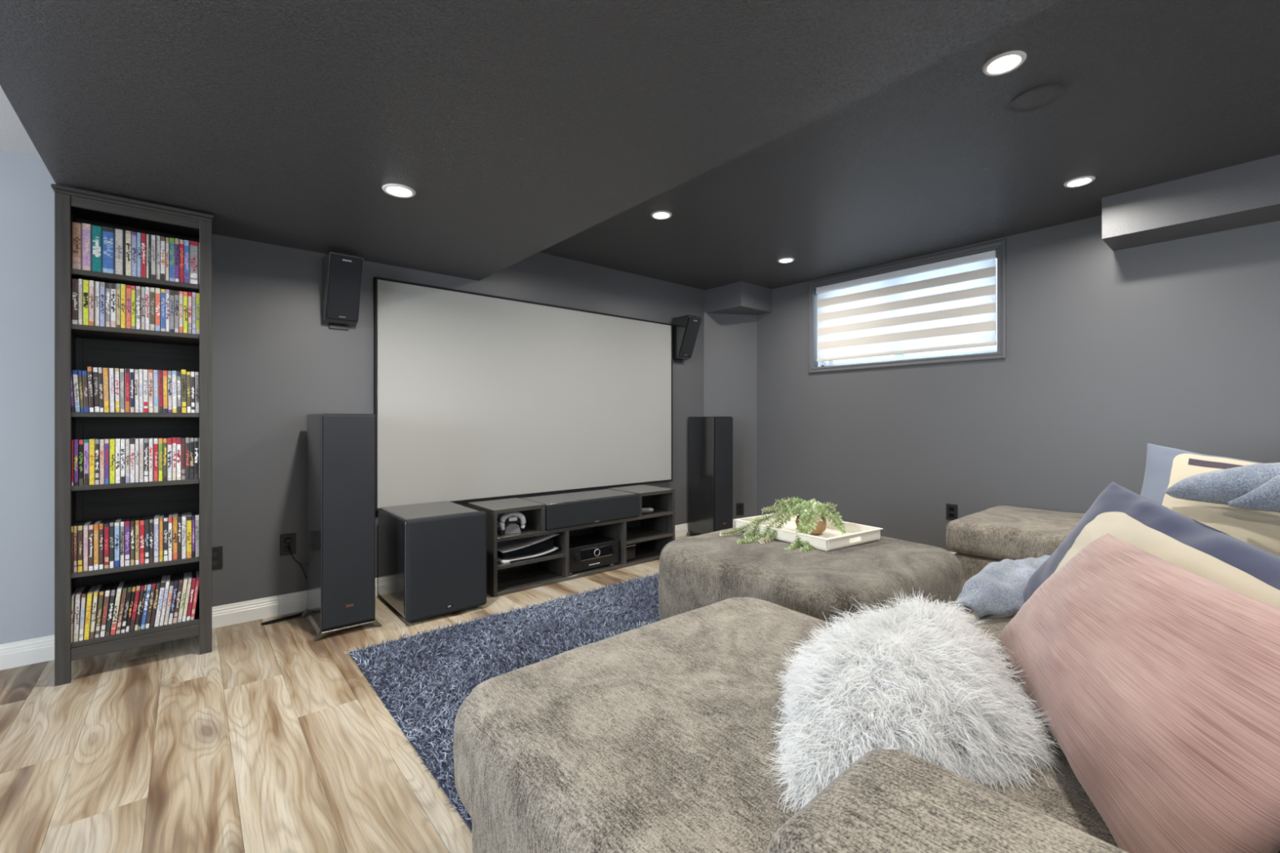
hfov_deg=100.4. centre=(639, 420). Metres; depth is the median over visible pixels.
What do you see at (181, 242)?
case
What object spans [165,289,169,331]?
case
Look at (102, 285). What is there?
case
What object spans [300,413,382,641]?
floor speaker
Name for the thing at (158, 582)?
case
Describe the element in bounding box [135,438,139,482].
case
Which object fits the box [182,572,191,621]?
case
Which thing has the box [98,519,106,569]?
case
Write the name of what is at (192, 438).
case
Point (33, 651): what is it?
baseboard
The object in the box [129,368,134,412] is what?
case
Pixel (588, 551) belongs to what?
receiver
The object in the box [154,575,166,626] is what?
case
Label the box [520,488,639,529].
speaker
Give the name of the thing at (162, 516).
case
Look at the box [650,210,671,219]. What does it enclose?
recessed light
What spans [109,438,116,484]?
case
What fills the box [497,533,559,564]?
game console
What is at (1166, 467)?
throw pillow
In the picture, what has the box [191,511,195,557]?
case
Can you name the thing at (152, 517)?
case
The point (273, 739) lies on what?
floor
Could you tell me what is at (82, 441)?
case
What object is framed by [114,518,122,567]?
case
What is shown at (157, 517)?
case
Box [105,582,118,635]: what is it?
case
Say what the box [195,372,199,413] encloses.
case
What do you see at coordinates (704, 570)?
ottoman
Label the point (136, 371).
case
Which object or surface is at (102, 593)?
case
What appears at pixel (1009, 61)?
recessed light
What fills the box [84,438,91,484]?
case
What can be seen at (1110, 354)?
wall
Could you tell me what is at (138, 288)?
case
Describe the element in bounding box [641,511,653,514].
remote control
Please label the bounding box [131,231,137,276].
case
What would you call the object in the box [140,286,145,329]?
case
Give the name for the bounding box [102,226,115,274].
case
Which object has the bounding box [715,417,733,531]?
grille
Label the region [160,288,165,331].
case
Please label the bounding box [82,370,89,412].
case
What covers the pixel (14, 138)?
ceiling
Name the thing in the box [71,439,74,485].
case
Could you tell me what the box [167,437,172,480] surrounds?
case
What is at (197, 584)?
case
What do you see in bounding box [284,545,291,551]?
socket
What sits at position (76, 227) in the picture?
case
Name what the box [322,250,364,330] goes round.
wall speaker
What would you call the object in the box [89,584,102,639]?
case
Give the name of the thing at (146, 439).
case
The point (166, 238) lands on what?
case
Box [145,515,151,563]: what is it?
case
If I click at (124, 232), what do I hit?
case
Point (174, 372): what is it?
case
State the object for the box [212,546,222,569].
wall outlet
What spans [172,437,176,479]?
case
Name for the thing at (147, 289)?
case
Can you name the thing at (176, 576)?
case
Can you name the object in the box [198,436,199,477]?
case
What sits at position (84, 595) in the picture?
case
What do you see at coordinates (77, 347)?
bookcase
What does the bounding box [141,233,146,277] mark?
case
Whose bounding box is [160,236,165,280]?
case
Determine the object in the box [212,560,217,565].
socket
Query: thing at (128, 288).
case
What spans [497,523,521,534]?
charging stand
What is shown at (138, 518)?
case
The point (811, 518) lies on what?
potted plant
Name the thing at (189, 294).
case
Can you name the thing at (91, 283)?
case
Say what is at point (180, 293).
case
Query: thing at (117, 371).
case
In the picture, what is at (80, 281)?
case
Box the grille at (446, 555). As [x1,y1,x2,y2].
[405,511,486,622]
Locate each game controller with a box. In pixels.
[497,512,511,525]
[498,511,525,530]
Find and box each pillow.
[764,587,1064,814]
[955,462,1279,619]
[998,533,1279,852]
[1022,481,1279,608]
[1140,443,1279,556]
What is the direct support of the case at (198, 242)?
on the bookcase at (77, 347)
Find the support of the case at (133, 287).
on the bookcase at (77, 347)
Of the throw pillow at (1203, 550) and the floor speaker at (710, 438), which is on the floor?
the floor speaker at (710, 438)
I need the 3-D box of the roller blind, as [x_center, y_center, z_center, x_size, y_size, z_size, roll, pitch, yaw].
[2.009,-0.841,4.190,0.053,0.651,1.371,0,0,-40]
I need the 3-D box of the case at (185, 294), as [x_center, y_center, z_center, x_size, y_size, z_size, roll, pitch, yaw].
[-2.079,-0.481,2.441,0.014,0.186,0.135,0,0,-40]
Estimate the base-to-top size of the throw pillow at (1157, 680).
0.331 m
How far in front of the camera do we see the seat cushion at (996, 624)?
1.49 m
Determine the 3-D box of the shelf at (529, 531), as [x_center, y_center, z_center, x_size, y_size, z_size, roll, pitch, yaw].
[-0.426,0.721,3.823,1.455,0.023,0.390,0,0,-40]
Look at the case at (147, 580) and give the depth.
2.30 m
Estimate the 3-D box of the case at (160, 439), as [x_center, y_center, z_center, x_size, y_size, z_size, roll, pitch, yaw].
[-2.142,0.173,2.386,0.013,0.187,0.135,0,0,-40]
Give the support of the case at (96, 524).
on the bookcase at (77, 347)
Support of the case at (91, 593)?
on the bookcase at (77, 347)
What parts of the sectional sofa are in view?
arm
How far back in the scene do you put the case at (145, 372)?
2.31 m
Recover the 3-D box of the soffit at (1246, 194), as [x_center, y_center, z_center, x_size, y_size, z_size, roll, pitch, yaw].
[3.808,-1.135,1.785,0.340,0.250,3.411,0,0,-40]
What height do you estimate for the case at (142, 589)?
0.187 m
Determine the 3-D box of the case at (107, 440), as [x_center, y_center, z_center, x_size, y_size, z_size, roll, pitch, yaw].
[-2.271,0.173,2.280,0.013,0.187,0.135,0,0,-40]
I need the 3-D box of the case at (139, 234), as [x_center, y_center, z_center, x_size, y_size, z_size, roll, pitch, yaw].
[-2.195,-0.709,2.343,0.012,0.191,0.135,0,0,-40]
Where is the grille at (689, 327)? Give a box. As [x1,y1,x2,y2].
[679,317,701,357]
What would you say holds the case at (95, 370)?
on the bookcase at (77, 347)
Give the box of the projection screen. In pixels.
[373,276,672,511]
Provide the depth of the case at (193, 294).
2.41 m
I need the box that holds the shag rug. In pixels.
[345,572,660,831]
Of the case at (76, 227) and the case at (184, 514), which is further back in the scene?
the case at (184, 514)
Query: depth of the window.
4.07 m
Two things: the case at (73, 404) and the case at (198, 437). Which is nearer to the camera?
the case at (73, 404)
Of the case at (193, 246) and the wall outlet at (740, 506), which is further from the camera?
the wall outlet at (740, 506)
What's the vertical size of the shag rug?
0.077 m
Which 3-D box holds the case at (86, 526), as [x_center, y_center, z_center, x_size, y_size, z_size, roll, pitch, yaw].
[-2.319,0.526,2.242,0.014,0.187,0.135,0,0,-40]
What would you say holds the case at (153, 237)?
on the bookcase at (77, 347)
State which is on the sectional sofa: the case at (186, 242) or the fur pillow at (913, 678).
the fur pillow at (913, 678)
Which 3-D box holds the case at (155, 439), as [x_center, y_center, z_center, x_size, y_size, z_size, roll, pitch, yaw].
[-2.155,0.173,2.378,0.015,0.187,0.135,0,0,-40]
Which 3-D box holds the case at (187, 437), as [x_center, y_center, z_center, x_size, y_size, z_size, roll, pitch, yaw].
[-2.073,0.173,2.446,0.013,0.188,0.135,0,0,-40]
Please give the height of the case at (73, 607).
0.188 m
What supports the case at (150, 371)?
on the bookcase at (77, 347)
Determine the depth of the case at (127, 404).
2.27 m
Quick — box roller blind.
[816,249,996,361]
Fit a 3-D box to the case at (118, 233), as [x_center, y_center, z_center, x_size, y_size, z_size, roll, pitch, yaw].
[-2.243,-0.709,2.304,0.025,0.192,0.135,0,0,-40]
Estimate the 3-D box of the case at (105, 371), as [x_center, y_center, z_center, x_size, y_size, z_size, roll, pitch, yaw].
[-2.273,-0.125,2.280,0.016,0.185,0.135,-2,1,-40]
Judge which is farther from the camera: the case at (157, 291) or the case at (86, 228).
the case at (157, 291)
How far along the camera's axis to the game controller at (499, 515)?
3.39 m
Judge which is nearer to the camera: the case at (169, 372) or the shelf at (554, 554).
the case at (169, 372)
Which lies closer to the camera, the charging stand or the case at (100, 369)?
the case at (100, 369)
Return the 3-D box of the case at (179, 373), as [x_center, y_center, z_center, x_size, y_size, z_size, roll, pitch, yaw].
[-2.097,-0.125,2.429,0.013,0.185,0.135,-1,0,-40]
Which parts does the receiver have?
knob, display panel, knob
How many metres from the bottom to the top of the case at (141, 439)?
0.188 m
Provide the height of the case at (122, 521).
0.189 m
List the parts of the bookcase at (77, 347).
post, panel, post, panel, rail, shelf, shelf, shelf, shelf, shelf, shelf, rail, panel, post, post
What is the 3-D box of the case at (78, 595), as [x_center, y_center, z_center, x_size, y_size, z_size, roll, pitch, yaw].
[-2.336,0.806,2.223,0.020,0.190,0.135,0,0,-40]
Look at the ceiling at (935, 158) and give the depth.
2.44 m
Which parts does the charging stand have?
plate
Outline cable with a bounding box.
[261,609,305,625]
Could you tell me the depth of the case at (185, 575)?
2.39 m
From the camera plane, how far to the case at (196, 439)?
2.41 m
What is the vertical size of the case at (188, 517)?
0.188 m
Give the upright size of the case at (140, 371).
0.186 m
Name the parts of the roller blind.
rail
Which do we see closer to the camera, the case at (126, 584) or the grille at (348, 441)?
the case at (126, 584)
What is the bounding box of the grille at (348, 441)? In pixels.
[322,415,374,629]
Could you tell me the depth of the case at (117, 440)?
2.25 m
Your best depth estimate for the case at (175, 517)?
2.37 m
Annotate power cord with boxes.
[288,542,306,580]
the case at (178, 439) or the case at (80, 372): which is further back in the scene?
the case at (178, 439)
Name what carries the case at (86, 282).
on the bookcase at (77, 347)
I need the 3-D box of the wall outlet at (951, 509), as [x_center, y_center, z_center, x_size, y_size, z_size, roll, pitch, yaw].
[2.256,0.666,3.861,0.008,0.116,0.074,0,0,-40]
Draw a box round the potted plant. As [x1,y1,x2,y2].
[719,496,845,551]
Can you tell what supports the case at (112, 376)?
on the bookcase at (77, 347)
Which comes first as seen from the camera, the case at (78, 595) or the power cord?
the case at (78, 595)
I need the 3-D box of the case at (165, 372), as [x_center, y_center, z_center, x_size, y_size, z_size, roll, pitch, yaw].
[-2.131,-0.125,2.398,0.014,0.185,0.135,-1,0,-40]
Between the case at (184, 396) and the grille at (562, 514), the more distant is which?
the grille at (562, 514)
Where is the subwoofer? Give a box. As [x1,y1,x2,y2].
[377,501,486,622]
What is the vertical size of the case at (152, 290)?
0.187 m
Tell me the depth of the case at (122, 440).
2.26 m
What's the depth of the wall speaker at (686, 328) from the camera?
4.74 m
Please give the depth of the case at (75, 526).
2.17 m
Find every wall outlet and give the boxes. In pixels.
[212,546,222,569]
[280,533,296,555]
[736,502,743,515]
[946,503,957,519]
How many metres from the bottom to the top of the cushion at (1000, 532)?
0.206 m
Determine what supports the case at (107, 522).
on the bookcase at (77, 347)
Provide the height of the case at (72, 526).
0.188 m
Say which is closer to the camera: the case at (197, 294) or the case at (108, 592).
the case at (108, 592)
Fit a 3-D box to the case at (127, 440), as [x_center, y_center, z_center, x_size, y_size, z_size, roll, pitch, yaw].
[-2.221,0.173,2.319,0.012,0.186,0.135,0,0,-40]
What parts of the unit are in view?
panel, panel, panel, panel, panel, panel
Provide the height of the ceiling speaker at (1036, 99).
0.008 m
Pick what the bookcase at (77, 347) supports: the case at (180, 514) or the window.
the case at (180, 514)
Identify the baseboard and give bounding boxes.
[0,523,695,670]
[733,519,736,527]
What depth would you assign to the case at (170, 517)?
2.35 m
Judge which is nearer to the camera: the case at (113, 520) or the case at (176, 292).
the case at (113, 520)
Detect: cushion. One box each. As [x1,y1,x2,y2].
[946,505,1084,559]
[968,611,1017,678]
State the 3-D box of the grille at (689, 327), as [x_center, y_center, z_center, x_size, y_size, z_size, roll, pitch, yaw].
[0.448,-0.733,4.743,0.152,0.327,0.135,0,0,-40]
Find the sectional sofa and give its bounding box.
[453,505,1279,852]
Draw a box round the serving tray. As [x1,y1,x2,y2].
[733,511,883,551]
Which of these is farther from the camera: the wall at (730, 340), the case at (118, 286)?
the wall at (730, 340)
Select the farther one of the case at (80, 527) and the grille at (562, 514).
the grille at (562, 514)
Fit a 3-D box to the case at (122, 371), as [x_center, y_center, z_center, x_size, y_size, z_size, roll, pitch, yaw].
[-2.236,-0.125,2.312,0.013,0.185,0.135,-1,0,-40]
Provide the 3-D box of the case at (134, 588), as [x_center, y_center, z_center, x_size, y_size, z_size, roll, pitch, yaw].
[-2.217,0.808,2.328,0.032,0.188,0.135,0,0,-40]
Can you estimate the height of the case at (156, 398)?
0.186 m
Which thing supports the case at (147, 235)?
on the bookcase at (77, 347)
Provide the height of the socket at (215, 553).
0.028 m
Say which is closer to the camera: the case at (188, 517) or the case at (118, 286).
the case at (118, 286)
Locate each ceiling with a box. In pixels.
[0,0,1063,280]
[0,85,40,158]
[539,0,1279,290]
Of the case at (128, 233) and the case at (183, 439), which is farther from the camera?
the case at (183, 439)
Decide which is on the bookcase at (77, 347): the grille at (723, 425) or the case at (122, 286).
the case at (122, 286)
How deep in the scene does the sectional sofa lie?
0.94 m
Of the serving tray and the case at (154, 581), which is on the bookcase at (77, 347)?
the case at (154, 581)
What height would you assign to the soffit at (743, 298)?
0.240 m
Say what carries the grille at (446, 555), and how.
attached to the subwoofer
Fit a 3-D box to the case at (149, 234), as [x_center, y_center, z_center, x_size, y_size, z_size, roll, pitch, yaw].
[-2.168,-0.710,2.365,0.006,0.193,0.135,0,0,-40]
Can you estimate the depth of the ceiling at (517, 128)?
1.56 m
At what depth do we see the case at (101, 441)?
2.22 m
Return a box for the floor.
[0,533,976,852]
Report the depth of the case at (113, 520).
2.24 m
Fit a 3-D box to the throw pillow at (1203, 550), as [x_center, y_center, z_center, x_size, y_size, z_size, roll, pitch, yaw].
[1.013,0.358,1.070,0.199,0.396,1.143,0,0,22]
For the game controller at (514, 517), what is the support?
on the charging stand
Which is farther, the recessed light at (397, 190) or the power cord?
the power cord
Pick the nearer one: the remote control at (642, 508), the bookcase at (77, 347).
the bookcase at (77, 347)
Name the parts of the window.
sash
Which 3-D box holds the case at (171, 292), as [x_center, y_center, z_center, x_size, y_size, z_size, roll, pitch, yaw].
[-2.114,-0.482,2.411,0.014,0.186,0.135,0,0,-40]
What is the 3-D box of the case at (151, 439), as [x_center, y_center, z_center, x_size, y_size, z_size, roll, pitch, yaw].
[-2.166,0.173,2.367,0.013,0.187,0.135,0,0,-40]
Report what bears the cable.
on the floor
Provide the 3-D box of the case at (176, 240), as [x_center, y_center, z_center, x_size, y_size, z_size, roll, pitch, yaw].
[-2.100,-0.710,2.421,0.013,0.193,0.135,0,0,-40]
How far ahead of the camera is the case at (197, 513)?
2.42 m
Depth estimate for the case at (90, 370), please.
2.20 m
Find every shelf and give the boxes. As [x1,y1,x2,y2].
[497,505,672,542]
[497,550,565,569]
[626,525,672,544]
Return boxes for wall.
[0,150,705,644]
[703,311,756,519]
[756,215,1279,552]
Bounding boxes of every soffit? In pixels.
[705,281,772,315]
[1102,154,1279,251]
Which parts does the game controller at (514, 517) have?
panel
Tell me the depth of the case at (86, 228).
2.19 m
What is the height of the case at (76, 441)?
0.188 m
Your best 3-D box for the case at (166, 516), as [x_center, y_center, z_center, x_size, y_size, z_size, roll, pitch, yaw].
[-2.128,0.525,2.397,0.014,0.189,0.135,0,0,-40]
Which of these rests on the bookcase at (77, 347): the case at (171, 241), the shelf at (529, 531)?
the case at (171, 241)
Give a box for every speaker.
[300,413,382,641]
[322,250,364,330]
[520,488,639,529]
[672,315,701,362]
[686,416,733,536]
[1008,84,1065,113]
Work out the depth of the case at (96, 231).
2.21 m
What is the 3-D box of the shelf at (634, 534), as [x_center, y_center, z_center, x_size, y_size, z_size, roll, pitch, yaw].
[-0.046,0.889,4.144,0.460,0.022,0.390,0,0,-40]
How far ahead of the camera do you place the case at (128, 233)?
2.27 m
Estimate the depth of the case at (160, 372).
2.34 m
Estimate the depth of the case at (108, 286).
2.23 m
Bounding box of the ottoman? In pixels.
[657,527,962,625]
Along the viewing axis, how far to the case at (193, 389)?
2.41 m
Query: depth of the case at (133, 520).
2.28 m
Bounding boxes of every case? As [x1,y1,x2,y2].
[71,222,81,270]
[71,278,78,324]
[71,369,75,412]
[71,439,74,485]
[71,521,78,573]
[71,587,79,642]
[72,370,80,412]
[73,520,82,573]
[73,586,84,642]
[74,438,83,485]
[77,520,87,572]
[78,279,83,324]
[78,370,84,412]
[79,439,84,485]
[79,586,90,640]
[81,222,91,271]
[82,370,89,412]
[83,280,88,325]
[83,520,92,571]
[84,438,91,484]
[84,585,96,639]
[87,366,94,412]
[88,280,94,325]
[88,438,97,484]
[88,520,97,570]
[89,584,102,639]
[91,225,102,272]
[93,367,99,412]
[93,520,102,569]
[94,281,99,326]
[94,583,107,637]
[95,438,102,484]
[97,367,104,412]
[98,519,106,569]
[99,281,105,326]
[99,438,106,484]
[99,582,113,636]
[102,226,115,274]
[102,368,110,412]
[104,438,111,484]
[104,519,111,568]
[105,282,111,327]
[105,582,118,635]
[109,368,115,412]
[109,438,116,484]
[109,518,116,568]
[110,581,124,635]
[111,283,116,327]
[114,368,120,412]
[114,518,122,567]
[115,228,123,275]
[115,438,121,483]
[115,580,129,634]
[116,283,120,328]
[120,284,125,328]
[120,368,124,412]
[120,438,126,483]
[120,517,127,566]
[120,580,134,632]
[123,230,125,275]
[124,368,130,412]
[124,516,132,565]
[125,230,131,275]
[125,284,131,328]
[125,438,129,483]
[125,579,137,631]
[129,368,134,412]
[129,437,137,482]
[129,578,142,631]
[130,516,136,565]
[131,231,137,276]
[131,285,136,328]
[133,369,139,412]
[133,578,146,630]
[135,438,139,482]
[135,515,141,564]
[136,285,140,329]
[137,232,141,277]
[137,577,148,630]
[138,368,143,412]
[139,437,145,482]
[139,515,146,564]
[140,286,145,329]
[140,577,153,629]
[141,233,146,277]
[142,369,148,412]
[144,437,150,481]
[145,287,150,330]
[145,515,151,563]
[145,577,157,628]
[146,234,149,278]
[147,369,153,412]
[148,437,154,481]
[149,234,151,278]
[149,515,154,563]
[150,287,155,330]
[150,576,161,627]
[151,235,155,279]
[153,369,159,412]
[153,437,159,481]
[154,514,159,562]
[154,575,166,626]
[155,235,160,279]
[155,288,160,331]
[158,369,163,412]
[158,437,164,480]
[159,514,164,561]
[159,574,170,626]
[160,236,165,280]
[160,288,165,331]
[163,370,168,412]
[163,437,168,480]
[163,513,168,561]
[163,574,174,625]
[165,237,168,280]
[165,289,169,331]
[167,370,172,413]
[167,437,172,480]
[168,237,174,281]
[168,513,173,560]
[168,573,178,624]
[169,289,174,332]
[172,370,177,413]
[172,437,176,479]
[172,512,177,559]
[172,573,183,622]
[174,238,179,282]
[174,290,178,332]
[176,437,181,479]
[177,371,181,413]
[177,512,182,559]
[177,573,187,622]
[178,291,182,333]
[179,239,183,282]
[181,369,186,413]
[181,437,185,479]
[182,512,186,559]
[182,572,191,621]
[183,291,187,333]
[184,240,189,283]
[186,371,191,413]
[186,436,189,479]
[186,511,191,558]
[186,571,195,620]
[187,292,191,333]
[189,240,198,284]
[190,436,194,479]
[190,571,199,620]
[191,292,195,333]
[191,371,195,413]
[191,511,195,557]
[194,437,198,479]
[195,293,199,333]
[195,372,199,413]
[195,511,199,556]
[198,242,199,284]
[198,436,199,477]
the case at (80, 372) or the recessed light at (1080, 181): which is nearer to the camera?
the case at (80, 372)
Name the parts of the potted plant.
pot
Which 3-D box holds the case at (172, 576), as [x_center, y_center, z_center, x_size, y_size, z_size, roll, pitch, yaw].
[-2.123,0.808,2.407,0.035,0.188,0.135,0,0,-40]
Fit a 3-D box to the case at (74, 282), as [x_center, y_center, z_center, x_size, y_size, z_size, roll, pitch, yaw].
[-2.341,-0.481,2.221,0.017,0.185,0.135,0,0,-40]
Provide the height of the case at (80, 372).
0.170 m
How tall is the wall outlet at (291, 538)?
0.116 m
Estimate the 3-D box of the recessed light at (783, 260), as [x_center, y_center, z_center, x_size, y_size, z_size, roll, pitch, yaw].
[1.132,-1.238,4.138,0.128,0.011,0.128,0,0,-40]
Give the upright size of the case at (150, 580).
0.189 m
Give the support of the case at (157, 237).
on the bookcase at (77, 347)
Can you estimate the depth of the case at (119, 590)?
2.25 m
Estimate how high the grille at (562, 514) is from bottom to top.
0.164 m
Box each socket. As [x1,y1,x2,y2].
[212,551,217,556]
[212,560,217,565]
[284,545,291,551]
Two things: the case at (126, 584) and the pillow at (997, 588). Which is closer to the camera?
the pillow at (997, 588)
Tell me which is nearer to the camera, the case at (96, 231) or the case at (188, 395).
the case at (96, 231)
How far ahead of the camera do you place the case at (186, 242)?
2.39 m
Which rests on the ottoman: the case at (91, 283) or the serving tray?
the serving tray
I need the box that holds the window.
[808,239,1005,373]
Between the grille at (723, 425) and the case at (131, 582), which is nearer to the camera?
the case at (131, 582)
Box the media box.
[626,543,635,561]
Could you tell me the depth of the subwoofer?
2.88 m
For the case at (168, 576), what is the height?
0.190 m
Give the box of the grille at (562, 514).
[546,493,639,529]
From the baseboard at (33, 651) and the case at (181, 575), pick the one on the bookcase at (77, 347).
the case at (181, 575)
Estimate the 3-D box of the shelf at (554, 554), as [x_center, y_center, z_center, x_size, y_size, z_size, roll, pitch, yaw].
[-0.797,0.889,3.509,0.483,0.022,0.390,0,0,-40]
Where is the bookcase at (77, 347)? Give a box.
[50,183,214,686]
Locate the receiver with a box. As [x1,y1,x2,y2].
[568,533,618,573]
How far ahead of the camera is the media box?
3.93 m
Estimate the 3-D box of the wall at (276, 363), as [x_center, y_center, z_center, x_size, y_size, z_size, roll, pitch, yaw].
[-2.064,-0.125,2.923,8.220,2.630,0.150,0,0,-40]
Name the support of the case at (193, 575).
on the bookcase at (77, 347)
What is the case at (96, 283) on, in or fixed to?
on the bookcase at (77, 347)
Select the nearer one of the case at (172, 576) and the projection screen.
the case at (172, 576)
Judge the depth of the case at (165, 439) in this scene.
2.35 m
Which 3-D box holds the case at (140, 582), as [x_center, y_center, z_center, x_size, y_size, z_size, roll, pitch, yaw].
[-2.204,0.806,2.335,0.035,0.190,0.135,0,0,-40]
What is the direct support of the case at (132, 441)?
on the bookcase at (77, 347)
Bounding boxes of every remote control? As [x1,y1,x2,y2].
[641,507,653,511]
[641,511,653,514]
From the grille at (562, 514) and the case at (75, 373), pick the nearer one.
the case at (75, 373)
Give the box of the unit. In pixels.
[467,484,675,597]
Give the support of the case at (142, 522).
on the bookcase at (77, 347)
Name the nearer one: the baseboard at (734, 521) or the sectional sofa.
the sectional sofa
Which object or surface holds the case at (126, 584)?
on the bookcase at (77, 347)
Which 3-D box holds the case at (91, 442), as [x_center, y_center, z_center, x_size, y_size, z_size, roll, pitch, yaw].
[-2.303,0.173,2.251,0.016,0.188,0.135,0,0,-40]
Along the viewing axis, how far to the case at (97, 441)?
2.21 m
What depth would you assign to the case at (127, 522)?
2.27 m
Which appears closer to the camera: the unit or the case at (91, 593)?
the case at (91, 593)
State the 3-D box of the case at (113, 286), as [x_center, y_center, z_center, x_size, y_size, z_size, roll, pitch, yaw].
[-2.257,-0.481,2.294,0.016,0.186,0.135,0,0,-40]
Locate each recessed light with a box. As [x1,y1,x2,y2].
[382,183,415,198]
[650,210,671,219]
[777,257,794,262]
[982,50,1026,75]
[1063,176,1095,187]
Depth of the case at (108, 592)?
2.23 m
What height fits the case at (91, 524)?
0.187 m

